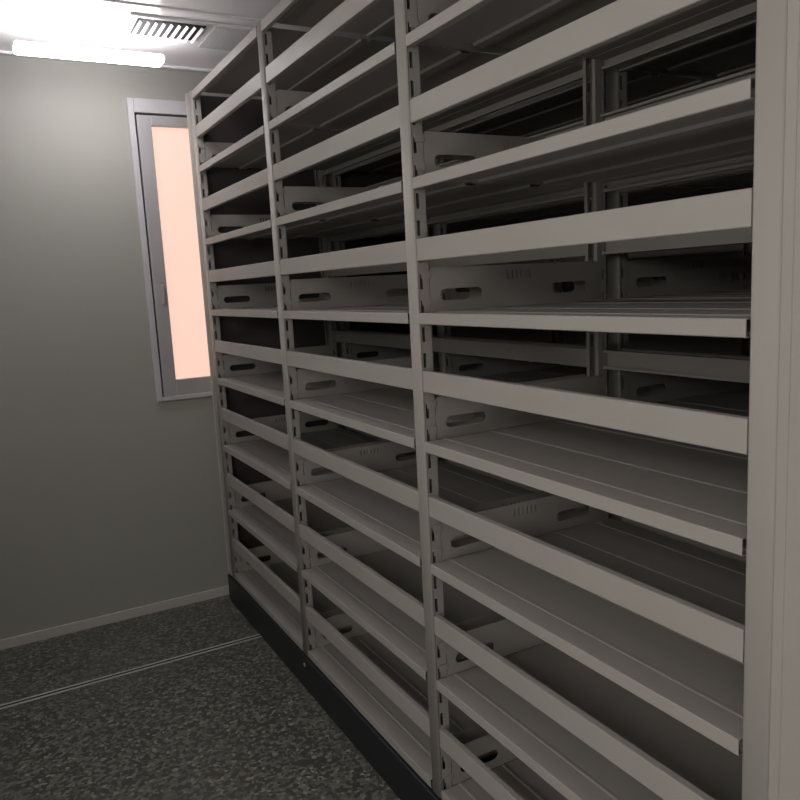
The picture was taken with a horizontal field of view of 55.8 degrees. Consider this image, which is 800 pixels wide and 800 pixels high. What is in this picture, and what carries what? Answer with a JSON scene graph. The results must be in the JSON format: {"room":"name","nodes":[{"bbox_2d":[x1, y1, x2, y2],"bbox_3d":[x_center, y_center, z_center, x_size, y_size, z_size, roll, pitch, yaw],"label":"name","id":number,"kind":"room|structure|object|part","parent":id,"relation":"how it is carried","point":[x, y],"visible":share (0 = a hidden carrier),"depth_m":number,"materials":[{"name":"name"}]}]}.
{"room":"archive storage room","nodes":[
{"label":"archive storage room","id":0,"kind":"room"},
{"bbox_2d":[0,54,341,639],"bbox_3d":[-1.191,-0.247,3.612,3.520,2.560,0.120,-8,10,-28],"label":"wall","id":1,"kind":"structure","parent":0,"point":[111,501],"depth_m":3.41,"materials":[{"name":"paint"}]},
{"bbox_2d":[0,50,212,71],"bbox_3d":[-1.222,-1.497,3.357,3.320,0.012,0.022,-8,10,-28],"label":"trim","id":2,"kind":"structure","parent":1,"relation":"attached to","point":[4,52],"depth_m":3.42,"materials":[{"name":"white ceramic"}]},
{"bbox_2d":[0,585,228,649],"bbox_3d":[-1.094,1.001,3.745,3.320,0.046,0.012,-8,10,-28],"label":"baseboard","id":3,"kind":"structure","parent":1,"relation":"attached to","point":[31,637],"depth_m":3.59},
{"bbox_2d":[126,97,211,401],"bbox_3d":[-0.869,-0.717,3.672,0.750,1.380,0.086,-8,10,-28],"label":"window","id":4,"kind":"structure","parent":1,"relation":"in","point":[158,129],"depth_m":3.55,"materials":[{"name":"grey metal"}]},
{"bbox_3d":[-0.874,-0.708,3.684,0.564,1.180,0.006,-8,10,-28],"label":"pane","id":5,"kind":"part","parent":4,"relation":"part of","materials":[{"name":"pink"}]},
{"bbox_2d":[0,595,399,799],"bbox_3d":[0.159,1.353,1.512,3.520,0.100,5.580,-8,10,-28],"label":"floor","id":6,"kind":"structure","parent":0,"point":[233,722],"depth_m":2.73,"materials":[{"name":"carpet"}]},
{"bbox_2d":[0,634,261,708],"bbox_3d":[-0.732,1.068,3.324,2.940,0.004,0.031,-8,10,-28],"label":"floor track","id":7,"kind":"object","parent":6,"relation":"on","point":[2,706],"visible":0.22,"depth_m":3.11,"materials":[{"name":"metal"}]},
{"bbox_2d":[185,0,799,799],"bbox_3d":[0.090,-0.065,2.447,0.643,2.422,3.011,-8,10,-28],"label":"shelving rack","id":8,"kind":"object","parent":6,"relation":"on","point":[662,667],"visible":1,"depth_m":1.89,"materials":[{"name":"metal"}]},
{"bbox_3d":[-0.636,-0.297,3.738,0.634,2.281,0.006,-8,10,-28],"label":"edge trim","id":9,"kind":"part","parent":8,"relation":"part of","materials":[{"name":"metal"}]},
{"bbox_3d":[-0.861,-0.255,3.547,0.036,2.275,0.048,-8,10,-28],"label":"upright post","id":10,"kind":"part","parent":8,"relation":"part of","materials":[{"name":"metal"}]},
{"bbox_3d":[-0.638,-1.139,3.530,0.596,0.107,0.002,-8,10,-28],"label":"plate","id":11,"kind":"part","parent":8,"relation":"part of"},
{"bbox_3d":[-0.687,-1.151,2.987,0.016,0.052,0.895,-8,10,-28],"label":"retaining rail","id":12,"kind":"part","parent":8,"relation":"part of","materials":[{"name":"metal"}]},
{"bbox_3d":[-0.671,-0.835,3.035,0.016,0.052,0.895,-8,10,-28],"label":"retaining rail","id":13,"kind":"part","parent":8,"relation":"part of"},
{"bbox_3d":[-0.654,-0.519,3.084,0.016,0.052,0.895,-8,10,-28],"label":"retaining rail","id":14,"kind":"part","parent":8,"relation":"part of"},
{"bbox_3d":[-0.638,-0.203,3.133,0.016,0.052,0.895,-8,10,-28],"label":"retaining rail","id":15,"kind":"part","parent":8,"relation":"part of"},
{"bbox_3d":[-0.621,0.112,3.181,0.016,0.052,0.895,-8,10,-28],"label":"retaining rail","id":16,"kind":"part","parent":8,"relation":"part of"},
{"bbox_3d":[-0.626,-0.295,3.720,0.628,2.281,0.034,-8,10,-28],"label":"panel","id":17,"kind":"part","parent":8,"relation":"part of","materials":[{"name":"metal"}]},
{"bbox_3d":[-0.621,-0.823,3.579,0.596,0.107,0.002,-8,10,-28],"label":"plate","id":18,"kind":"part","parent":8,"relation":"part of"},
{"bbox_3d":[-0.539,0.756,3.822,0.596,0.107,0.002,-8,10,-28],"label":"plate","id":19,"kind":"part","parent":8,"relation":"part of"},
{"bbox_3d":[-0.605,0.428,3.230,0.016,0.052,0.895,-8,10,-28],"label":"retaining rail","id":20,"kind":"part","parent":8,"relation":"part of","materials":[{"name":"metal"}]},
{"bbox_3d":[-0.589,0.744,3.278,0.016,0.052,0.895,-8,10,-28],"label":"retaining rail","id":21,"kind":"part","parent":8,"relation":"part of","materials":[{"name":"metal"}]},
{"bbox_3d":[-0.605,-0.507,3.628,0.596,0.107,0.002,-8,10,-28],"label":"plate","id":22,"kind":"part","parent":8,"relation":"part of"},
{"bbox_3d":[-0.589,-0.192,3.676,0.596,0.107,0.002,-8,10,-28],"label":"plate","id":23,"kind":"part","parent":8,"relation":"part of","materials":[{"name":"metal"}]},
{"bbox_3d":[-0.572,0.124,3.725,0.596,0.107,0.002,-8,10,-28],"label":"plate","id":24,"kind":"part","parent":8,"relation":"part of","materials":[{"name":"metal"}]},
{"bbox_3d":[-0.556,0.440,3.773,0.596,0.107,0.002,-8,10,-28],"label":"plate","id":25,"kind":"part","parent":8,"relation":"part of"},
{"bbox_3d":[-0.404,-0.152,2.724,0.036,2.275,0.048,-8,10,-28],"label":"upright post","id":26,"kind":"part","parent":8,"relation":"part of","materials":[{"name":"metal"}]},
{"bbox_3d":[-0.336,0.555,3.395,0.620,0.029,0.891,-8,10,-28],"label":"shelf","id":27,"kind":"part","parent":8,"relation":"part of","materials":[{"name":"metal"}]},
{"bbox_3d":[-0.180,-1.036,2.708,0.596,0.107,0.002,-8,10,-28],"label":"plate","id":28,"kind":"part","parent":8,"relation":"part of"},
{"bbox_3d":[-0.435,-1.341,3.104,0.620,0.036,0.897,-8,10,-28],"label":"panel","id":29,"kind":"part","parent":8,"relation":"part of","materials":[{"name":"metal"}]},
{"bbox_3d":[-0.320,0.871,3.444,0.620,0.029,0.891,-8,10,-28],"label":"shelf","id":30,"kind":"part","parent":8,"relation":"part of","materials":[{"name":"metal"}]},
{"bbox_3d":[-0.418,-1.024,3.152,0.620,0.029,0.891,-8,10,-28],"label":"shelf","id":31,"kind":"part","parent":8,"relation":"part of","materials":[{"name":"metal"}]},
{"bbox_3d":[-0.369,-0.077,3.298,0.620,0.029,0.891,-8,10,-28],"label":"shelf","id":32,"kind":"part","parent":8,"relation":"part of","materials":[{"name":"metal"}]},
{"bbox_3d":[-0.402,-0.709,3.201,0.620,0.029,0.891,-8,10,-28],"label":"shelf","id":33,"kind":"part","parent":8,"relation":"part of","materials":[{"name":"metal"}]},
{"bbox_3d":[-0.385,-0.393,3.249,0.620,0.029,0.891,-8,10,-28],"label":"shelf","id":34,"kind":"part","parent":8,"relation":"part of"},
{"bbox_3d":[-0.353,0.239,3.346,0.620,0.029,0.891,-8,10,-28],"label":"shelf","id":35,"kind":"part","parent":8,"relation":"part of","materials":[{"name":"metal"}]},
{"bbox_3d":[-0.228,-1.048,2.162,0.016,0.052,0.900,-8,10,-28],"label":"retaining rail","id":36,"kind":"part","parent":8,"relation":"part of","materials":[{"name":"metal"}]},
{"bbox_3d":[-0.164,-0.721,2.756,0.596,0.107,0.002,-8,10,-28],"label":"plate","id":37,"kind":"part","parent":8,"relation":"part of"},
{"bbox_3d":[-0.351,-0.324,3.822,0.036,2.275,0.048,-8,10,-28],"label":"upright post","id":38,"kind":"part","parent":8,"relation":"part of","materials":[{"name":"metal"}]},
{"bbox_3d":[-0.123,0.537,2.997,0.596,0.107,0.002,-8,10,-28],"label":"plate","id":39,"kind":"part","parent":8,"relation":"part of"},
{"bbox_3d":[-0.107,0.853,3.045,0.596,0.107,0.002,-8,10,-28],"label":"plate","id":40,"kind":"part","parent":8,"relation":"part of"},
{"bbox_3d":[-0.212,-0.732,2.211,0.016,0.052,0.900,-8,10,-28],"label":"retaining rail","id":41,"kind":"part","parent":8,"relation":"part of","materials":[{"name":"metal"}]},
{"bbox_3d":[-0.206,-1.042,2.754,0.596,0.107,0.002,-8,10,-28],"label":"plate","id":42,"kind":"part","parent":8,"relation":"part of","materials":[{"name":"metal"}]},
{"bbox_3d":[-0.082,0.859,2.999,0.596,0.107,0.002,-8,10,-28],"label":"plate","id":43,"kind":"part","parent":8,"relation":"part of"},
{"bbox_3d":[-0.195,-0.416,2.259,0.016,0.052,0.900,-8,10,-28],"label":"retaining rail","id":44,"kind":"part","parent":8,"relation":"part of","materials":[{"name":"metal"}]},
{"bbox_3d":[-0.189,-0.726,2.802,0.596,0.107,0.002,-8,10,-28],"label":"plate","id":45,"kind":"part","parent":8,"relation":"part of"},
{"bbox_3d":[0.024,-1.238,2.279,0.620,0.036,0.902,-8,10,-28],"label":"panel","id":46,"kind":"part","parent":8,"relation":"part of","materials":[{"name":"metal"}]},
{"bbox_3d":[-0.098,0.543,2.951,0.596,0.107,0.002,-8,10,-28],"label":"plate","id":47,"kind":"part","parent":8,"relation":"part of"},
{"bbox_3d":[-0.147,-0.405,2.805,0.596,0.107,0.002,-8,10,-28],"label":"plate","id":48,"kind":"part","parent":8,"relation":"part of","materials":[{"name":"metal"}]},
{"bbox_3d":[-0.173,-0.410,2.851,0.596,0.107,0.002,-8,10,-28],"label":"plate","id":49,"kind":"part","parent":8,"relation":"part of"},
{"bbox_3d":[-0.179,-0.101,2.308,0.016,0.052,0.900,-8,10,-28],"label":"retaining rail","id":50,"kind":"part","parent":8,"relation":"part of","materials":[{"name":"metal"}]},
{"bbox_3d":[-0.156,-0.095,2.900,0.596,0.107,0.002,-8,10,-28],"label":"plate","id":51,"kind":"part","parent":8,"relation":"part of","materials":[{"name":"metal"}]},
{"bbox_3d":[-0.162,0.215,2.356,0.016,0.052,0.900,-8,10,-28],"label":"retaining rail","id":52,"kind":"part","parent":8,"relation":"part of","materials":[{"name":"metal"}]},
{"bbox_3d":[-0.131,-0.089,2.853,0.596,0.107,0.002,-8,10,-28],"label":"plate","id":53,"kind":"part","parent":8,"relation":"part of","materials":[{"name":"metal"}]},
{"bbox_3d":[-0.140,0.221,2.948,0.596,0.107,0.002,-8,10,-28],"label":"plate","id":54,"kind":"part","parent":8,"relation":"part of","materials":[{"name":"metal"}]},
{"bbox_3d":[-0.146,0.531,2.405,0.016,0.052,0.900,-8,10,-28],"label":"retaining rail","id":55,"kind":"part","parent":8,"relation":"part of","materials":[{"name":"metal"}]},
{"bbox_3d":[-0.114,0.227,2.902,0.596,0.107,0.002,-8,10,-28],"label":"plate","id":56,"kind":"part","parent":8,"relation":"part of","materials":[{"name":"metal"}]},
{"bbox_3d":[-0.130,0.847,2.453,0.016,0.052,0.900,-8,10,-28],"label":"retaining rail","id":57,"kind":"part","parent":8,"relation":"part of","materials":[{"name":"metal"}]},
{"bbox_3d":[-0.133,-0.590,3.365,0.016,0.052,0.895,-8,10,-28],"label":"retaining rail","id":58,"kind":"part","parent":8,"relation":"part of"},
{"bbox_3d":[-0.117,-0.274,3.414,0.016,0.052,0.895,-8,10,-28],"label":"retaining rail","id":59,"kind":"part","parent":8,"relation":"part of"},
{"bbox_3d":[-0.150,-0.905,3.317,0.016,0.052,0.895,-8,10,-28],"label":"retaining rail","id":60,"kind":"part","parent":8,"relation":"part of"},
{"bbox_3d":[0.090,0.026,2.473,0.620,0.029,0.896,-8,10,-28],"label":"shelf","id":61,"kind":"part","parent":8,"relation":"part of","materials":[{"name":"metal"}]},
{"bbox_3d":[0.123,0.658,2.570,0.620,0.029,0.896,-8,10,-28],"label":"shelf","id":62,"kind":"part","parent":8,"relation":"part of","materials":[{"name":"metal"}]},
{"bbox_3d":[0.139,0.974,2.619,0.620,0.029,0.896,-8,10,-28],"label":"shelf","id":63,"kind":"part","parent":8,"relation":"part of","materials":[{"name":"metal"}]},
{"bbox_3d":[0.057,-0.049,1.897,0.036,2.275,0.048,-8,10,-28],"label":"upright post","id":64,"kind":"part","parent":8,"relation":"part of","materials":[{"name":"metal"}]},
{"bbox_3d":[0.107,-0.221,3.000,0.036,2.275,0.048,-8,10,-28],"label":"upright post","id":65,"kind":"part","parent":8,"relation":"part of","materials":[{"name":"metal"}]},
{"bbox_3d":[0.041,-0.921,2.328,0.620,0.029,0.896,-8,10,-28],"label":"shelf","id":66,"kind":"part","parent":8,"relation":"part of","materials":[{"name":"metal"}]},
{"bbox_3d":[0.074,-0.290,2.425,0.620,0.029,0.896,-8,10,-28],"label":"shelf","id":67,"kind":"part","parent":8,"relation":"part of","materials":[{"name":"metal"}]},
{"bbox_3d":[0.057,-0.606,2.376,0.620,0.029,0.896,-8,10,-28],"label":"shelf","id":68,"kind":"part","parent":8,"relation":"part of","materials":[{"name":"metal"}]},
{"bbox_3d":[0.280,-0.933,1.881,0.596,0.107,0.002,-8,10,-28],"label":"plate","id":69,"kind":"part","parent":8,"relation":"part of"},
{"bbox_3d":[0.106,0.342,2.522,0.620,0.029,0.896,-8,10,-28],"label":"shelf","id":70,"kind":"part","parent":8,"relation":"part of","materials":[{"name":"metal"}]},
{"bbox_3d":[0.353,0.956,2.218,0.596,0.107,0.002,-8,10,-28],"label":"plate","id":71,"kind":"part","parent":8,"relation":"part of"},
{"bbox_3d":[0.337,0.640,2.170,0.596,0.107,0.002,-8,10,-28],"label":"plate","id":72,"kind":"part","parent":8,"relation":"part of","materials":[{"name":"metal"}]},
{"bbox_3d":[0.297,-0.618,1.929,0.596,0.107,0.002,-8,10,-28],"label":"plate","id":73,"kind":"part","parent":8,"relation":"part of","materials":[{"name":"metal"}]},
{"bbox_3d":[0.379,0.962,2.172,0.596,0.107,0.002,-8,10,-28],"label":"plate","id":74,"kind":"part","parent":8,"relation":"part of","materials":[{"name":"metal"}]},
{"bbox_3d":[0.333,0.951,1.623,0.016,0.052,0.908,-8,10,-28],"label":"retaining rail","id":75,"kind":"part","parent":8,"relation":"part of","materials":[{"name":"metal"}]},
{"bbox_3d":[0.362,0.646,2.124,0.596,0.107,0.002,-8,10,-28],"label":"plate","id":76,"kind":"part","parent":8,"relation":"part of","materials":[{"name":"metal"}]},
{"bbox_3d":[0.255,-0.939,1.927,0.596,0.107,0.002,-8,10,-28],"label":"plate","id":77,"kind":"part","parent":8,"relation":"part of","materials":[{"name":"metal"}]},
{"bbox_3d":[0.271,-0.623,1.975,0.596,0.107,0.002,-8,10,-28],"label":"plate","id":78,"kind":"part","parent":8,"relation":"part of","materials":[{"name":"metal"}]},
{"bbox_3d":[0.287,-0.307,2.024,0.596,0.107,0.002,-8,10,-28],"label":"plate","id":79,"kind":"part","parent":8,"relation":"part of","materials":[{"name":"metal"}]},
{"bbox_3d":[0.602,1.077,1.788,0.620,0.029,0.904,-8,10,-28],"label":"shelf","id":80,"kind":"part","parent":8,"relation":"part of","materials":[{"name":"metal"}]},
{"bbox_3d":[0.304,0.009,2.072,0.596,0.107,0.002,-8,10,-28],"label":"plate","id":81,"kind":"part","parent":8,"relation":"part of","materials":[{"name":"metal"}]},
{"bbox_3d":[0.326,-0.487,2.540,0.016,0.052,0.900,-8,10,-28],"label":"retaining rail","id":82,"kind":"part","parent":8,"relation":"part of","materials":[{"name":"metal"}]},
{"bbox_3d":[0.309,-0.803,2.492,0.016,0.052,0.900,-8,10,-28],"label":"retaining rail","id":83,"kind":"part","parent":8,"relation":"part of","materials":[{"name":"metal"}]},
{"bbox_3d":[0.320,0.324,2.121,0.596,0.107,0.002,-8,10,-28],"label":"plate","id":84,"kind":"part","parent":8,"relation":"part of","materials":[{"name":"metal"}]},
{"bbox_3d":[0.313,-0.302,1.978,0.596,0.107,0.002,-8,10,-28],"label":"plate","id":85,"kind":"part","parent":8,"relation":"part of","materials":[{"name":"metal"}]},
{"bbox_3d":[0.342,-0.171,2.589,0.016,0.052,0.900,-8,10,-28],"label":"retaining rail","id":86,"kind":"part","parent":8,"relation":"part of","materials":[{"name":"metal"}]},
{"bbox_3d":[0.330,0.014,2.026,0.596,0.107,0.002,-8,10,-28],"label":"plate","id":87,"kind":"part","parent":8,"relation":"part of","materials":[{"name":"metal"}]},
{"bbox_3d":[0.346,0.330,2.075,0.596,0.107,0.002,-8,10,-28],"label":"plate","id":88,"kind":"part","parent":8,"relation":"part of","materials":[{"name":"metal"}]},
{"bbox_3d":[0.251,-0.629,1.380,0.016,0.052,0.908,-8,10,-28],"label":"retaining rail","id":89,"kind":"part","parent":8,"relation":"part of","materials":[{"name":"metal"}]},
{"bbox_3d":[0.316,0.635,1.574,0.016,0.052,0.908,-8,10,-28],"label":"retaining rail","id":90,"kind":"part","parent":8,"relation":"part of","materials":[{"name":"metal"}]},
{"bbox_3d":[0.503,-0.818,1.497,0.620,0.029,0.904,-8,10,-28],"label":"shelf","id":91,"kind":"part","parent":8,"relation":"part of","materials":[{"name":"metal"}]},
{"bbox_3d":[0.519,-0.502,1.546,0.620,0.029,0.904,-8,10,-28],"label":"shelf","id":92,"kind":"part","parent":8,"relation":"part of","materials":[{"name":"metal"}]},
{"bbox_3d":[0.267,-0.313,1.429,0.016,0.052,0.908,-8,10,-28],"label":"retaining rail","id":93,"kind":"part","parent":8,"relation":"part of","materials":[{"name":"metal"}]},
{"bbox_3d":[0.536,-0.186,1.594,0.620,0.029,0.904,-8,10,-28],"label":"shelf","id":94,"kind":"part","parent":8,"relation":"part of","materials":[{"name":"metal"}]},
{"bbox_3d":[0.283,0.003,1.477,0.016,0.052,0.908,-8,10,-28],"label":"retaining rail","id":95,"kind":"part","parent":8,"relation":"part of","materials":[{"name":"metal"}]},
{"bbox_3d":[0.552,0.130,1.643,0.620,0.029,0.904,-8,10,-28],"label":"shelf","id":96,"kind":"part","parent":8,"relation":"part of","materials":[{"name":"metal"}]},
{"bbox_3d":[0.300,0.319,1.526,0.016,0.052,0.908,-8,10,-28],"label":"retaining rail","id":97,"kind":"part","parent":8,"relation":"part of","materials":[{"name":"metal"}]},
{"bbox_3d":[0.569,0.446,1.691,0.620,0.029,0.904,-8,10,-28],"label":"shelf","id":98,"kind":"part","parent":8,"relation":"part of","materials":[{"name":"metal"}]},
{"bbox_3d":[0.585,0.761,1.740,0.620,0.029,0.904,-8,10,-28],"label":"shelf","id":99,"kind":"part","parent":8,"relation":"part of","materials":[{"name":"metal"}]},
{"bbox_3d":[0.567,-0.118,2.173,0.036,2.275,0.048,-8,10,-28],"label":"upright post","id":100,"kind":"part","parent":8,"relation":"part of","materials":[{"name":"metal"}]},
{"bbox_3d":[0.804,-0.067,1.758,0.016,0.052,0.908,-8,10,-28],"label":"retaining rail","id":101,"kind":"part","parent":8,"relation":"part of","materials":[{"name":"metal"}]},
{"bbox_3d":[0.788,-0.383,1.710,0.016,0.052,0.908,-8,10,-28],"label":"retaining rail","id":102,"kind":"part","parent":8,"relation":"part of","materials":[{"name":"metal"}]},
{"bbox_3d":[0.771,-0.699,1.661,0.016,0.052,0.908,-8,10,-28],"label":"retaining rail","id":103,"kind":"part","parent":8,"relation":"part of","materials":[{"name":"metal"}]},
{"bbox_3d":[0.521,0.055,1.063,0.036,2.275,0.048,-8,10,-28],"label":"upright post","id":104,"kind":"part","parent":8,"relation":"part of","materials":[{"name":"metal"}]},
{"bbox_3d":[0.800,0.025,1.157,0.628,2.281,0.052,-8,10,-28],"label":"panel","id":105,"kind":"part","parent":8,"relation":"part of","materials":[{"name":"metal"}]},
{"bbox_2d":[322,14,756,653],"bbox_3d":[0.672,-0.143,2.760,0.643,2.422,3.011,-8,10,-28],"label":"shelving rack","id":106,"kind":"object","parent":6,"relation":"on","point":[729,49],"visible":0.16,"depth_m":2.40,"materials":[{"name":"metal"}]},
{"bbox_3d":[-0.055,-0.375,4.052,0.634,2.281,0.006,-8,10,-28],"label":"edge trim","id":107,"kind":"part","parent":106,"relation":"part of","materials":[{"name":"metal"}]},
{"bbox_3d":[-0.045,-0.373,4.034,0.628,2.281,0.034,-8,10,-28],"label":"panel","id":108,"kind":"part","parent":106,"relation":"part of","materials":[{"name":"metal"}]},
{"bbox_3d":[-0.280,-0.333,3.861,0.036,2.275,0.048,-8,10,-28],"label":"upright post","id":109,"kind":"part","parent":106,"relation":"part of","materials":[{"name":"metal"}]},
{"bbox_3d":[-0.073,-0.598,3.398,0.016,0.052,0.895,-8,10,-28],"label":"retaining rail","id":110,"kind":"part","parent":106,"relation":"part of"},
{"bbox_3d":[-0.024,-0.586,3.941,0.596,0.107,0.002,-8,10,-28],"label":"plate","id":111,"kind":"part","parent":106,"relation":"part of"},
{"bbox_3d":[-0.057,-0.282,3.446,0.016,0.052,0.895,-8,10,-28],"label":"retaining rail","id":112,"kind":"part","parent":106,"relation":"part of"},
{"bbox_3d":[-0.007,-0.270,3.990,0.596,0.107,0.002,-8,10,-28],"label":"plate","id":113,"kind":"part","parent":106,"relation":"part of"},
{"bbox_3d":[0.163,-1.103,3.466,0.620,0.029,0.891,-8,10,-28],"label":"shelf","id":114,"kind":"part","parent":106,"relation":"part of","materials":[{"name":"metal"}]},
{"bbox_3d":[0.229,0.161,3.660,0.620,0.029,0.891,-8,10,-28],"label":"shelf","id":115,"kind":"part","parent":106,"relation":"part of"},
{"bbox_3d":[0.177,-0.231,3.038,0.036,2.275,0.048,-8,10,-28],"label":"upright post","id":116,"kind":"part","parent":106,"relation":"part of","materials":[{"name":"metal"}]},
{"bbox_3d":[0.179,-0.787,3.515,0.620,0.029,0.891,-8,10,-28],"label":"shelf","id":117,"kind":"part","parent":106,"relation":"part of","materials":[{"name":"metal"}]},
{"bbox_3d":[0.212,-0.155,3.612,0.620,0.029,0.891,-8,10,-28],"label":"shelf","id":118,"kind":"part","parent":106,"relation":"part of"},
{"bbox_3d":[0.425,-0.173,3.213,0.596,0.107,0.002,-8,10,-28],"label":"plate","id":119,"kind":"part","parent":106,"relation":"part of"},
{"bbox_3d":[0.464,-0.352,3.727,0.016,0.052,0.895,-8,10,-28],"label":"retaining rail","id":120,"kind":"part","parent":106,"relation":"part of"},
{"bbox_3d":[0.434,-0.483,3.119,0.596,0.107,0.002,-8,10,-28],"label":"plate","id":121,"kind":"part","parent":106,"relation":"part of","materials":[{"name":"metal"}]},
{"bbox_3d":[0.450,-0.167,3.167,0.596,0.107,0.002,-8,10,-28],"label":"plate","id":122,"kind":"part","parent":106,"relation":"part of","materials":[{"name":"metal"}]},
{"bbox_3d":[0.448,-0.668,3.679,0.016,0.052,0.895,-8,10,-28],"label":"retaining rail","id":123,"kind":"part","parent":106,"relation":"part of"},
{"bbox_3d":[0.392,-0.805,3.116,0.596,0.107,0.002,-8,10,-28],"label":"plate","id":124,"kind":"part","parent":106,"relation":"part of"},
{"bbox_3d":[0.402,-0.179,2.621,0.016,0.052,0.900,-8,10,-28],"label":"retaining rail","id":125,"kind":"part","parent":106,"relation":"part of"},
{"bbox_3d":[0.688,0.264,2.835,0.620,0.029,0.896,-8,10,-28],"label":"shelf","id":126,"kind":"part","parent":106,"relation":"part of","materials":[{"name":"metal"}]},
{"bbox_3d":[0.386,-0.495,2.573,0.016,0.052,0.900,-8,10,-28],"label":"retaining rail","id":127,"kind":"part","parent":106,"relation":"part of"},
{"bbox_3d":[0.688,-0.299,3.313,0.036,2.275,0.048,-8,10,-28],"label":"upright post","id":128,"kind":"part","parent":106,"relation":"part of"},
{"bbox_3d":[0.622,-1.000,2.641,0.620,0.029,0.896,-8,10,-28],"label":"shelf","id":129,"kind":"part","parent":106,"relation":"part of","materials":[{"name":"metal"}]},
{"bbox_3d":[0.638,-0.684,2.690,0.620,0.029,0.896,-8,10,-28],"label":"shelf","id":130,"kind":"part","parent":106,"relation":"part of","materials":[{"name":"metal"}]},
{"bbox_3d":[0.671,-0.052,2.787,0.620,0.029,0.896,-8,10,-28],"label":"shelf","id":131,"kind":"part","parent":106,"relation":"part of","materials":[{"name":"metal"}]},
{"bbox_3d":[0.638,-0.127,2.211,0.036,2.275,0.048,-8,10,-28],"label":"upright post","id":132,"kind":"part","parent":106,"relation":"part of","materials":[{"name":"metal"}]},
{"bbox_3d":[0.923,-0.249,2.902,0.016,0.052,0.900,-8,10,-28],"label":"retaining rail","id":133,"kind":"part","parent":106,"relation":"part of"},
{"bbox_3d":[0.907,-0.565,2.854,0.016,0.052,0.900,-8,10,-28],"label":"retaining rail","id":134,"kind":"part","parent":106,"relation":"part of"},
{"bbox_3d":[0.655,-0.368,2.738,0.620,0.029,0.896,-8,10,-28],"label":"shelf","id":135,"kind":"part","parent":106,"relation":"part of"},
{"bbox_3d":[0.836,-1.018,2.240,0.596,0.107,0.002,-8,10,-28],"label":"plate","id":136,"kind":"part","parent":106,"relation":"part of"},
{"bbox_3d":[0.885,-0.070,2.386,0.596,0.107,0.002,-8,10,-28],"label":"plate","id":137,"kind":"part","parent":106,"relation":"part of","materials":[{"name":"metal"}]},
{"bbox_3d":[0.869,-0.386,2.338,0.596,0.107,0.002,-8,10,-28],"label":"plate","id":138,"kind":"part","parent":106,"relation":"part of","materials":[{"name":"metal"}]},
{"bbox_3d":[1.150,0.367,2.005,0.620,0.029,0.904,-8,10,-28],"label":"shelf","id":139,"kind":"part","parent":106,"relation":"part of","materials":[{"name":"metal"}]},
{"bbox_3d":[1.117,-0.265,1.908,0.620,0.029,0.904,-8,10,-28],"label":"shelf","id":140,"kind":"part","parent":106,"relation":"part of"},
{"bbox_3d":[0.865,-0.075,1.791,0.016,0.052,0.908,-8,10,-28],"label":"retaining rail","id":141,"kind":"part","parent":106,"relation":"part of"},
{"bbox_3d":[0.848,-0.391,1.742,0.016,0.052,0.908,-8,10,-28],"label":"retaining rail","id":142,"kind":"part","parent":106,"relation":"part of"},
{"bbox_3d":[0.911,-0.064,2.340,0.596,0.107,0.002,-8,10,-28],"label":"plate","id":143,"kind":"part","parent":106,"relation":"part of","materials":[{"name":"metal"}]},
{"bbox_3d":[1.101,-0.581,1.859,0.620,0.029,0.904,-8,10,-28],"label":"shelf","id":144,"kind":"part","parent":106,"relation":"part of","materials":[{"name":"metal"}]},
{"bbox_3d":[0.894,-0.380,2.292,0.596,0.107,0.002,-8,10,-28],"label":"plate","id":145,"kind":"part","parent":106,"relation":"part of","materials":[{"name":"metal"}]},
{"bbox_3d":[1.084,-0.896,1.811,0.620,0.029,0.904,-8,10,-28],"label":"shelf","id":146,"kind":"part","parent":106,"relation":"part of","materials":[{"name":"metal"}]},
{"bbox_3d":[0.852,-0.702,2.289,0.596,0.107,0.002,-8,10,-28],"label":"plate","id":147,"kind":"part","parent":106,"relation":"part of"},
{"bbox_3d":[1.133,0.051,1.956,0.620,0.029,0.904,-8,10,-28],"label":"shelf","id":148,"kind":"part","parent":106,"relation":"part of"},
{"bbox_3d":[1.148,-0.196,2.486,0.036,2.275,0.048,-8,10,-28],"label":"upright post","id":149,"kind":"part","parent":106,"relation":"part of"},
{"bbox_2d":[0,0,475,68],"bbox_3d":[0.022,-1.273,1.108,3.520,0.100,5.580,-8,10,-28],"label":"ceiling","id":150,"kind":"structure","parent":0,"point":[20,20],"depth_m":2.85,"materials":[{"name":"paint"}]},
{"bbox_2d":[13,21,164,66],"bbox_3d":[-1.196,-1.378,2.915,0.540,0.115,0.090,-8,10,-28],"label":"box light","id":151,"kind":"object","parent":150,"relation":"attached to","point":[62,51],"visible":1,"depth_m":2.89,"materials":[{"name":"white plastic"}]},
{"bbox_3d":[-1.284,-1.375,2.867,0.008,0.073,0.008,-8,10,-28],"label":"stem","id":152,"kind":"part","parent":151,"relation":"part of","materials":[{"name":"white metal"}]},
{"bbox_2d":[13,40,164,66],"bbox_3d":[-1.194,-1.336,2.922,0.540,0.030,0.090,-8,10,-28],"label":"diffuser","id":153,"kind":"object","parent":151,"relation":"attached to","point":[62,51],"depth_m":2.89,"materials":[{"name":"white"}]},
{"bbox_3d":[-1.109,-1.399,2.961,0.008,0.073,0.008,-8,10,-28],"label":"stem","id":154,"kind":"part","parent":151,"relation":"part of","materials":[{"name":"white metal"}]},
{"bbox_2d":[118,13,253,50],"bbox_3d":[-0.737,-1.476,3.090,0.750,0.023,0.300,-8,10,-28],"label":"ceiling vent","id":155,"kind":"object","parent":150,"relation":"in","point":[140,27],"visible":0.76,"depth_m":2.99,"materials":[{"name":"white metal"}]},
{"bbox_2d":[451,58,746,514],"bbox_3d":[1.609,-0.156,2.073,0.100,2.560,5.280,-8,10,-28],"label":"wall","id":156,"kind":"structure","parent":0,"point":[642,281],"depth_m":3.06,"materials":[{"name":"paint"}]},
{"bbox_2d":[80,0,395,38],"bbox_3d":[-0.882,-1.424,2.745,3.320,0.005,0.028,-8,10,-28],"label":"trim","id":157,"kind":"structure","parent":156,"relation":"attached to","point":[96,1],"depth_m":2.79,"materials":[{"name":"metal"}]}
]}

